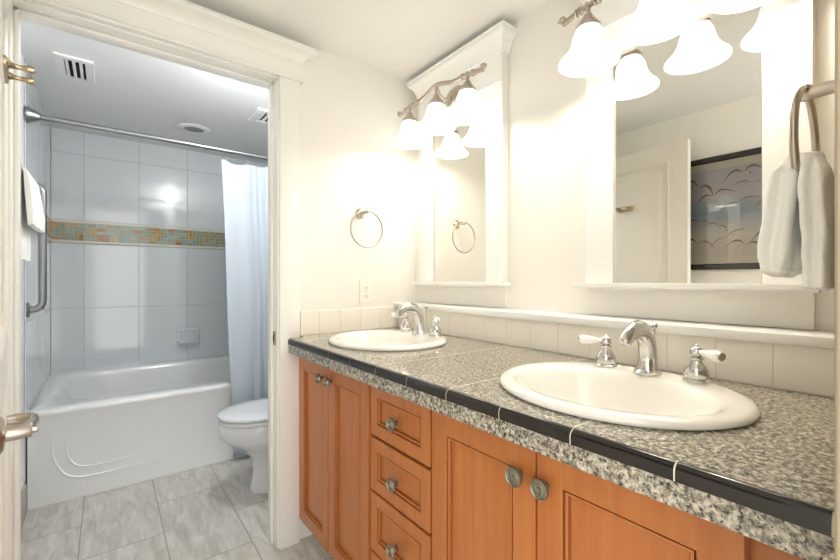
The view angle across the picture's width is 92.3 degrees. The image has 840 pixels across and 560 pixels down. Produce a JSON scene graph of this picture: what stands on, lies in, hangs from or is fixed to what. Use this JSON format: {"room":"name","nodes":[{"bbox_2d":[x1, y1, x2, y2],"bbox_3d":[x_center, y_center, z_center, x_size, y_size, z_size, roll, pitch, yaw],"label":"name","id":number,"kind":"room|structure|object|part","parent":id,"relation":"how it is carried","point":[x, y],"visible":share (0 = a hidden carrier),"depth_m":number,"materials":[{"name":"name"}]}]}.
{"room":"bathroom","nodes":[
{"label":"bathroom","id":0,"kind":"room"},
{"bbox_2d":[21,53,51,489],"bbox_3d":[-1.481,-0.007,1.313,0.115,2.315,4.030,0,0,-38],"label":"wall","id":1,"kind":"structure","parent":0,"point":[35,136],"depth_m":2.19,"materials":[{"name":"tile"}]},
{"bbox_2d":[0,0,38,559],"bbox_3d":[-0.941,0.146,0.924,0.090,1.983,0.795,0,0,-45],"label":"door","id":2,"kind":"structure","parent":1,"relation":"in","point":[26,422],"depth_m":0.99,"materials":[{"name":"paint"}]},
{"bbox_3d":[-0.956,-0.292,0.919,0.015,0.885,0.571,0,0,-45],"label":"panel","id":3,"kind":"part","parent":2,"relation":"part of","materials":[{"name":"paint"}]},
{"bbox_3d":[-0.956,0.610,0.919,0.015,0.640,0.571,0,0,-45],"label":"panel","id":4,"kind":"part","parent":2,"relation":"part of","materials":[{"name":"paint"}]},
{"bbox_3d":[-0.692,0.254,0.697,0.053,0.062,0.126,0,0,-38],"label":"lever handle","id":5,"kind":"part","parent":2,"relation":"part of","materials":[{"name":"silver metal"}]},
{"bbox_2d":[21,484,26,528],"bbox_3d":[-1.664,1.075,1.627,0.011,0.150,0.888,0,0,-38],"label":"baseboard","id":6,"kind":"structure","parent":1,"relation":"attached to","point":[24,489],"depth_m":1.92,"materials":[{"name":"wood"}]},
{"bbox_2d":[26,182,46,317],"bbox_3d":[-1.936,-0.165,2.042,0.072,0.706,0.076,0,0,-38],"label":"grab bar","id":7,"kind":"object","parent":1,"relation":"attached to","point":[42,237],"visible":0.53,"depth_m":2.04,"materials":[{"name":"silver metal"}]},
{"bbox_2d":[25,106,267,159],"bbox_3d":[-1.347,-0.817,2.454,1.510,0.084,0.084,0,0,-38],"label":"shower curtain rod","id":8,"kind":"object","parent":1,"relation":"attached to","point":[31,115],"visible":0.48,"depth_m":2.23,"materials":[{"name":"silver metal"}]},
{"bbox_2d":[221,152,267,457],"bbox_3d":[-0.997,0.145,2.698,0.603,1.958,0.077,0,0,-38],"label":"shower curtain","id":9,"kind":"object","parent":8,"relation":"hanging from","point":[245,187],"visible":0.36,"depth_m":2.59,"materials":[{"name":"fabric"}]},
{"bbox_3d":[-1.599,-0.415,1.595,0.073,0.044,0.463,0,0,-38],"label":"towel bar","id":10,"kind":"object","parent":1,"relation":"attached to","visible":0},
{"bbox_2d":[21,163,44,260],"bbox_3d":[-1.588,-0.258,1.638,0.067,0.355,0.335,0,0,-38],"label":"bath towel","id":11,"kind":"object","parent":10,"relation":"hanging from","point":[32,213],"visible":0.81,"depth_m":1.60,"materials":[{"name":"fabric"}]},
{"bbox_2d":[21,20,267,163],"bbox_3d":[-1.388,-1.125,2.606,1.845,0.080,2.100,0,0,-38],"label":"ceiling","id":12,"kind":"structure","parent":0,"point":[131,91],"depth_m":2.41,"materials":[{"name":"paint"}]},
{"bbox_2d":[53,51,94,84],"bbox_3d":[-1.766,-1.079,2.069,0.150,0.012,0.285,0,0,-38],"label":"ceiling vent","id":13,"kind":"object","parent":12,"relation":"in","point":[69,67],"visible":1,"depth_m":2.06,"materials":[{"name":"paint"}]},
{"bbox_2d":[177,123,210,134],"bbox_3d":[-1.620,-1.079,2.894,0.210,0.011,0.210,0,0,-38],"label":"ceiling speaker","id":14,"kind":"object","parent":12,"relation":"attached to","point":[190,128],"visible":1,"depth_m":2.88,"materials":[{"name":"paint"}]},
{"bbox_2d":[184,127,203,132],"bbox_3d":[-1.620,-1.077,2.894,0.126,0.007,0.125,0,0,-38],"label":"grille","id":15,"kind":"object","parent":14,"relation":"attached to","point":[186,129],"depth_m":2.89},
{"bbox_2d":[248,108,267,124],"bbox_3d":[-1.021,-1.079,2.681,0.172,0.012,0.230,0,0,-38],"label":"ceiling vent","id":16,"kind":"object","parent":12,"relation":"in","point":[260,115],"visible":0.52,"depth_m":2.66,"materials":[{"name":"paint"}]},
{"bbox_2d":[50,127,266,372],"bbox_3d":[-2.043,0.033,3.354,1.525,2.235,0.115,0,0,-38],"label":"wall","id":17,"kind":"structure","parent":0,"point":[138,254],"depth_m":3.15,"materials":[{"name":"tile"}]},
{"bbox_2d":[177,327,198,345],"bbox_3d":[-1.915,0.472,3.340,0.160,0.145,0.062,0,0,-38],"label":"soap dish","id":18,"kind":"object","parent":17,"relation":"attached to","point":[185,336],"visible":1,"depth_m":3.35,"materials":[{"name":"ceramic"}]},
{"bbox_2d":[21,455,332,559],"bbox_3d":[-0.635,1.190,1.633,1.845,0.080,4.560,0,0,-38],"label":"floor","id":19,"kind":"structure","parent":0,"point":[207,512],"depth_m":1.90,"materials":[{"name":"tile"}]},
{"bbox_2d":[27,355,240,509],"bbox_3d":[-1.682,0.904,2.887,1.509,0.489,1.077,0,0,-38],"label":"bathtub","id":20,"kind":"object","parent":19,"relation":"on","point":[100,429],"visible":0.84,"depth_m":2.32,"materials":[{"name":"ceramic"}]},
{"bbox_2d":[217,397,267,493],"bbox_3d":[-0.763,0.762,2.318,0.728,0.775,0.460,0,0,-38],"label":"toilet","id":21,"kind":"object","parent":19,"relation":"on","point":[244,425],"visible":0.29,"depth_m":2.09,"materials":[{"name":"white ceramic"}]},
{"bbox_3d":[-0.854,0.721,2.248,0.498,0.048,0.378,0,0,-38],"label":"lid","id":22,"kind":"part","parent":21,"relation":"part of","materials":[{"name":"white plastic"}]},
{"bbox_3d":[-0.860,0.741,2.243,0.474,0.021,0.374,0,0,-38],"label":"seat","id":23,"kind":"part","parent":21,"relation":"part of","materials":[{"name":"white plastic"}]},
{"bbox_2d":[299,357,374,559],"bbox_3d":[-0.145,0.727,1.684,0.560,0.844,0.598,0,0,-38],"label":"vanity cabinet","id":24,"kind":"object","parent":19,"relation":"on","point":[335,434],"visible":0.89,"depth_m":1.49,"materials":[{"name":"brown wood"}]},
{"bbox_3d":[-0.433,0.684,1.656,0.019,0.708,0.290,0,0,-38],"label":"door","id":25,"kind":"part","parent":24,"relation":"part of","materials":[{"name":"brown wood"}]},
{"bbox_3d":[-0.389,0.380,1.564,0.026,0.039,0.039,0,0,-38],"label":"knob","id":26,"kind":"part","parent":24,"relation":"part of","materials":[{"name":"silver metal"}]},
{"bbox_3d":[-0.343,0.380,1.505,0.026,0.039,0.039,0,0,-38],"label":"knob","id":27,"kind":"part","parent":24,"relation":"part of","materials":[{"name":"silver metal"}]},
{"bbox_3d":[-0.251,0.684,1.421,0.019,0.708,0.294,0,0,-38],"label":"door","id":28,"kind":"part","parent":24,"relation":"part of","materials":[{"name":"brown wood"}]},
{"bbox_2d":[371,386,431,559],"bbox_3d":[0.134,0.727,1.323,0.560,0.844,0.311,0,0,-38],"label":"drawers","id":29,"kind":"object","parent":19,"relation":"on","point":[401,445],"visible":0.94,"depth_m":1.16,"materials":[{"name":"brown wood"}]},
{"bbox_3d":[-0.059,0.950,1.173,0.019,0.177,0.298,0,0,-38],"label":"drawer","id":30,"kind":"part","parent":29,"relation":"part of","materials":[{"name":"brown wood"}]},
{"bbox_3d":[-0.079,0.778,1.163,0.026,0.039,0.039,0,0,-38],"label":"knob","id":31,"kind":"part","parent":29,"relation":"part of","materials":[{"name":"silver metal"}]},
{"bbox_3d":[-0.079,0.590,1.163,0.026,0.039,0.039,0,0,-38],"label":"knob","id":32,"kind":"part","parent":29,"relation":"part of","materials":[{"name":"silver metal"}]},
{"bbox_3d":[-0.079,0.415,1.163,0.026,0.039,0.039,0,0,-38],"label":"knob","id":33,"kind":"part","parent":29,"relation":"part of","materials":[{"name":"silver metal"}]},
{"bbox_3d":[-0.059,0.761,1.173,0.019,0.183,0.298,0,0,-38],"label":"drawer","id":34,"kind":"part","parent":29,"relation":"part of","materials":[{"name":"brown wood"}]},
{"bbox_3d":[-0.059,0.580,1.173,0.019,0.164,0.298,0,0,-38],"label":"drawer","id":35,"kind":"part","parent":29,"relation":"part of","materials":[{"name":"brown wood"}]},
{"bbox_3d":[-0.059,0.409,1.173,0.019,0.158,0.298,0,0,-38],"label":"drawer","id":36,"kind":"part","parent":29,"relation":"part of","materials":[{"name":"brown wood"}]},
{"bbox_2d":[432,410,803,559],"bbox_3d":[0.460,0.727,0.902,0.560,0.844,0.752,0,0,-38],"label":"vanity cabinet","id":37,"kind":"object","parent":19,"relation":"on","point":[494,497],"visible":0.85,"depth_m":0.78,"materials":[{"name":"brown wood"}]},
{"bbox_3d":[0.135,0.684,0.922,0.019,0.708,0.319,0,0,-38],"label":"door","id":38,"kind":"part","parent":37,"relation":"part of","materials":[{"name":"brown wood"}]},
{"bbox_3d":[0.193,0.394,0.812,0.026,0.041,0.041,0,0,-38],"label":"knob","id":39,"kind":"part","parent":37,"relation":"part of","materials":[{"name":"silver metal"}]},
{"bbox_3d":[0.230,0.394,0.764,0.026,0.041,0.041,0,0,-38],"label":"knob","id":40,"kind":"part","parent":37,"relation":"part of","materials":[{"name":"silver metal"}]},
{"bbox_2d":[288,327,833,559],"bbox_3d":[0.162,0.274,1.256,0.600,0.060,1.677,0,0,-38],"label":"countertop","id":41,"kind":"structure","parent":37,"relation":"on","point":[769,480],"depth_m":0.64,"materials":[{"name":"stone"}]},
{"bbox_2d":[328,330,446,350],"bbox_3d":[-0.131,0.307,1.621,0.454,0.160,0.508,0,0,-38],"label":"sink","id":42,"kind":"object","parent":41,"relation":"in","point":[366,340],"visible":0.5,"depth_m":1.69,"materials":[{"name":"white ceramic"}]},
{"bbox_2d":[390,303,441,336],"bbox_3d":[-0.033,0.161,1.697,0.170,0.135,0.335,0,0,-38],"label":"faucet","id":43,"kind":"object","parent":41,"relation":"on","point":[415,310],"visible":1,"depth_m":1.70,"materials":[{"name":"silver metal"}]},
{"bbox_3d":[-0.066,0.186,1.803,0.054,0.085,0.054,0,0,-38],"label":"valve handle","id":44,"kind":"part","parent":43,"relation":"part of","materials":[{"name":"silver metal"}]},
{"bbox_3d":[-0.039,0.161,1.692,0.156,0.135,0.062,0,0,-38],"label":"spout","id":45,"kind":"part","parent":43,"relation":"part of","materials":[{"name":"silver metal"}]},
{"bbox_3d":[0.027,0.165,1.743,0.019,0.121,0.019,0,0,-38],"label":"lift rod","id":46,"kind":"part","parent":43,"relation":"part of","materials":[{"name":"silver metal"}]},
{"bbox_3d":[0.062,0.186,1.639,0.054,0.085,0.054,0,0,-38],"label":"valve handle","id":47,"kind":"part","parent":43,"relation":"part of","materials":[{"name":"silver metal"}]},
{"bbox_2d":[499,362,760,430],"bbox_3d":[0.423,0.307,0.893,0.454,0.160,0.508,0,0,-38],"label":"sink","id":48,"kind":"object","parent":41,"relation":"in","point":[619,395],"visible":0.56,"depth_m":0.90,"materials":[{"name":"white ceramic"}]},
{"bbox_2d":[577,320,725,384],"bbox_3d":[0.527,0.161,0.965,0.170,0.135,0.335,0,0,-38],"label":"faucet","id":49,"kind":"object","parent":41,"relation":"on","point":[695,371],"visible":1,"depth_m":0.96,"materials":[{"name":"silver metal"}]},
{"bbox_3d":[0.454,0.160,1.085,0.049,0.026,0.026,0,0,19],"label":"porcelain lever","id":50,"kind":"part","parent":49,"relation":"part of","materials":[{"name":"white ceramic"}]},
{"bbox_3d":[0.494,0.186,1.072,0.054,0.085,0.054,0,0,-38],"label":"valve handle","id":51,"kind":"part","parent":49,"relation":"part of","materials":[{"name":"silver metal"}]},
{"bbox_3d":[0.521,0.161,0.961,0.156,0.135,0.062,0,0,-38],"label":"spout","id":52,"kind":"part","parent":49,"relation":"part of","materials":[{"name":"silver metal"}]},
{"bbox_3d":[0.587,0.165,1.012,0.019,0.121,0.019,0,0,-38],"label":"lift rod","id":53,"kind":"part","parent":49,"relation":"part of","materials":[{"name":"silver metal"}]},
{"bbox_3d":[0.622,0.186,0.907,0.054,0.085,0.054,0,0,-38],"label":"valve handle","id":54,"kind":"part","parent":49,"relation":"part of","materials":[{"name":"silver metal"}]},
{"bbox_3d":[0.625,0.160,0.865,0.026,0.026,0.049,0,0,-4],"label":"porcelain lever","id":55,"kind":"part","parent":49,"relation":"part of","materials":[{"name":"white ceramic"}]},
{"bbox_3d":[0.335,0.684,0.664,0.019,0.708,0.325,0,0,-38],"label":"door","id":56,"kind":"part","parent":37,"relation":"part of","materials":[{"name":"brown wood"}]},
{"bbox_2d":[300,51,415,538],"bbox_3d":[-0.669,-0.007,1.758,1.745,2.315,0.120,0,0,-38],"label":"wall","id":57,"kind":"structure","parent":0,"point":[350,122],"depth_m":1.95,"materials":[{"name":"paint"}]},
{"bbox_2d":[7,0,299,559],"bbox_3d":[-0.968,0.137,1.527,0.839,2.027,0.128,0,0,-38],"label":"trim","id":58,"kind":"structure","parent":57,"relation":"attached to","point":[18,10],"depth_m":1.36,"materials":[{"name":"paint"}]},
{"bbox_3d":[-0.636,0.252,1.755,0.005,0.060,0.050,0,0,-38],"label":"strike plate","id":59,"kind":"part","parent":58,"relation":"part of","materials":[{"name":"silver metal"}]},
{"bbox_2d":[27,0,319,84],"bbox_3d":[-0.879,-0.934,1.468,1.056,0.134,0.082,0,0,-38],"label":"trim","id":60,"kind":"structure","parent":57,"relation":"attached to","point":[184,24],"depth_m":1.51,"materials":[{"name":"paint"}]},
{"bbox_2d":[300,306,396,334],"bbox_3d":[-0.326,0.191,1.943,0.517,0.108,0.009,0,0,-38],"label":"tile backsplash","id":61,"kind":"structure","parent":57,"relation":"attached to","point":[353,319],"depth_m":1.92,"materials":[{"name":"tile"}]},
{"bbox_2d":[359,280,371,303],"bbox_3d":[-0.266,0.060,1.989,0.072,0.116,0.008,0,0,-38],"label":"power outlet","id":62,"kind":"object","parent":57,"relation":"attached to","point":[365,286],"visible":1,"depth_m":1.99,"materials":[{"name":"white plastic"}]},
{"bbox_2d":[350,208,382,247],"bbox_3d":[-0.269,-0.252,1.942,0.182,0.200,0.078,0,0,-38],"label":"towel ring","id":63,"kind":"object","parent":57,"relation":"attached to","point":[360,213],"visible":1,"depth_m":1.94,"materials":[{"name":"silver metal"}]},
{"bbox_2d":[185,0,551,82],"bbox_3d":[-0.118,-1.090,0.965,1.845,0.080,1.810,0,0,-38],"label":"ceiling","id":64,"kind":"structure","parent":0,"point":[401,40],"depth_m":1.65,"materials":[{"name":"paint"}]},
{"bbox_2d":[416,0,833,330],"bbox_3d":[0.572,0.010,1.499,0.100,2.280,1.810,0,0,-38],"label":"wall","id":65,"kind":"structure","parent":0,"point":[547,107],"depth_m":1.52,"materials":[{"name":"paint"}]},
{"bbox_2d":[406,20,517,307],"bbox_3d":[0.163,-0.453,1.869,0.092,1.139,0.648,0,0,-38],"label":"framed mirror","id":66,"kind":"object","parent":65,"relation":"attached to","point":[464,171],"visible":0.82,"depth_m":1.82,"materials":[{"name":"paint"}]},
{"bbox_2d":[392,63,488,148],"bbox_3d":[0.084,-0.778,1.808,0.204,0.234,0.610,0,0,-38],"label":"vanity light","id":67,"kind":"object","parent":66,"relation":"attached to","point":[467,110],"visible":1,"depth_m":1.77,"materials":[{"name":"white glass"}]},
{"bbox_3d":[-0.049,-0.714,1.955,0.174,0.108,0.174,0,0,-38],"label":"lamp shade","id":68,"kind":"part","parent":67,"relation":"part of","materials":[{"name":"white glass"}]},
{"bbox_3d":[0.072,-0.728,1.798,0.174,0.108,0.174,0,0,-38],"label":"lamp shade","id":69,"kind":"part","parent":67,"relation":"part of","materials":[{"name":"white glass"}]},
{"bbox_3d":[0.108,-0.833,1.826,0.118,0.088,0.610,0,0,-38],"label":"arm","id":70,"kind":"part","parent":67,"relation":"part of","materials":[{"name":"silver metal"}]},
{"bbox_3d":[0.193,-0.714,1.642,0.174,0.108,0.174,0,0,-38],"label":"lamp shade","id":71,"kind":"part","parent":67,"relation":"part of","materials":[{"name":"white glass"}]},
{"bbox_2d":[434,121,485,281],"bbox_3d":[0.182,-0.356,1.884,0.005,0.731,0.362,0,0,-38],"label":"mirror glass","id":72,"kind":"object","parent":66,"relation":"on","point":[459,155],"depth_m":1.87,"materials":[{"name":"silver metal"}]},
{"bbox_2d":[412,282,509,286],"bbox_3d":[0.163,0.019,1.869,0.056,0.020,0.602,0,0,-38],"label":"shelf","id":73,"kind":"object","parent":66,"relation":"attached to","point":[426,284],"depth_m":1.80,"materials":[{"name":"white paint"}]},
{"bbox_3d":[0.163,-0.979,1.869,0.091,0.087,0.648,0,0,-38],"label":"cornice","id":74,"kind":"part","parent":66,"relation":"part of","materials":[{"name":"white paint"}]},
{"bbox_3d":[0.178,-0.402,1.881,0.018,0.821,0.546,0,0,-38],"label":"frame","id":75,"kind":"part","parent":66,"relation":"part of","materials":[{"name":"white paint"}]},
{"bbox_3d":[0.193,-0.426,1.892,0.018,1.087,0.546,0,0,-38],"label":"backing panel","id":76,"kind":"part","parent":66,"relation":"part of","materials":[{"name":"paint"}]},
{"bbox_2d":[394,302,833,348],"bbox_3d":[0.436,0.130,1.472,0.148,0.024,1.685,0,0,-38],"label":"trim","id":77,"kind":"structure","parent":65,"relation":"attached to","point":[785,336],"depth_m":1.07,"materials":[{"name":"white paint"}]},
{"bbox_2d":[397,308,833,397],"bbox_3d":[0.397,0.194,1.437,0.008,0.102,1.675,0,0,-38],"label":"tile backsplash","id":78,"kind":"structure","parent":65,"relation":"attached to","point":[801,369],"depth_m":1.06,"materials":[{"name":"tile"}]},
{"bbox_2d":[572,0,830,329],"bbox_3d":[0.725,-0.453,1.143,0.092,1.139,0.660,0,0,-38],"label":"framed mirror","id":79,"kind":"object","parent":65,"relation":"attached to","point":[687,132],"visible":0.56,"depth_m":1.12,"materials":[{"name":"paint"}]},
{"bbox_3d":[0.725,-0.979,1.143,0.091,0.087,0.660,0,0,-38],"label":"cornice","id":80,"kind":"part","parent":79,"relation":"part of","materials":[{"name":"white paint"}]},
{"bbox_2d":[557,0,619,76],"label":"vanity light","id":81,"kind":"object","parent":79,"relation":"attached to","point":[592,51],"depth_m":1.24,"materials":[{"name":"white glass"}]},
{"bbox_3d":[0.670,-0.833,1.100,0.118,0.088,0.610,0,0,-38],"label":"arm","id":82,"kind":"part","parent":81,"relation":"part of","materials":[{"name":"silver metal"}]},
{"bbox_3d":[0.513,-0.734,1.229,0.052,0.069,0.052,0,0,-38],"label":"bulb","id":83,"kind":"part","parent":81,"relation":"part of","materials":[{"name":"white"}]},
{"bbox_3d":[0.513,-0.714,1.229,0.174,0.108,0.174,0,0,-38],"label":"lamp shade","id":84,"kind":"part","parent":81,"relation":"part of","materials":[{"name":"white glass"}]},
{"bbox_2d":[622,0,697,44],"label":"vanity light","id":85,"kind":"object","parent":79,"relation":"attached to","point":[654,21],"depth_m":1.11,"materials":[{"name":"white glass"}]},
{"bbox_3d":[0.634,-0.748,1.073,0.052,0.069,0.052,0,0,-38],"label":"bulb","id":86,"kind":"part","parent":85,"relation":"part of","materials":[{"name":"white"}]},
{"bbox_3d":[0.634,-0.728,1.073,0.174,0.108,0.174,0,0,-38],"label":"lamp shade","id":87,"kind":"part","parent":85,"relation":"part of","materials":[{"name":"white glass"}]},
{"bbox_2d":[615,6,760,283],"bbox_3d":[0.745,-0.356,1.158,0.005,0.731,0.376,0,0,-38],"label":"mirror glass","id":88,"kind":"object","parent":79,"relation":"on","point":[688,104],"depth_m":1.13,"materials":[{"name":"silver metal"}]},
{"bbox_2d":[572,283,830,292],"bbox_3d":[0.725,0.019,1.143,0.056,0.020,0.614,0,0,-38],"label":"shelf","id":89,"kind":"object","parent":79,"relation":"attached to","point":[593,287],"depth_m":1.09,"materials":[{"name":"white paint"}]},
{"bbox_2d":[706,0,772,13],"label":"vanity light","id":90,"kind":"object","parent":79,"relation":"attached to","point":[715,6],"depth_m":0.99,"materials":[{"name":"white glass"}]},
{"bbox_3d":[0.755,-0.714,0.916,0.174,0.108,0.174,0,0,-38],"label":"lamp shade","id":91,"kind":"part","parent":90,"relation":"part of","materials":[{"name":"white glass"}]},
{"bbox_2d":[834,0,839,559],"bbox_3d":[0.707,0.050,0.536,0.865,2.200,0.122,0,0,-38],"label":"wall","id":92,"kind":"structure","parent":0,"point":[836,2],"depth_m":0.32,"materials":[{"name":"paint"}]},
{"bbox_2d":[788,80,833,175],"bbox_3d":[0.595,-0.211,0.580,0.168,0.185,0.084,0,0,-38],"label":"towel ring","id":93,"kind":"object","parent":92,"relation":"attached to","point":[806,93],"visible":0.75,"depth_m":0.58,"materials":[{"name":"silver metal"}]},
{"bbox_2d":[757,151,833,289],"bbox_3d":[0.548,-0.088,0.586,0.167,0.200,0.091,0,0,-38],"label":"hand towel","id":94,"kind":"object","parent":93,"relation":"hanging from","point":[796,235],"visible":0.95,"depth_m":0.56,"materials":[{"name":"fabric"}]}
]}

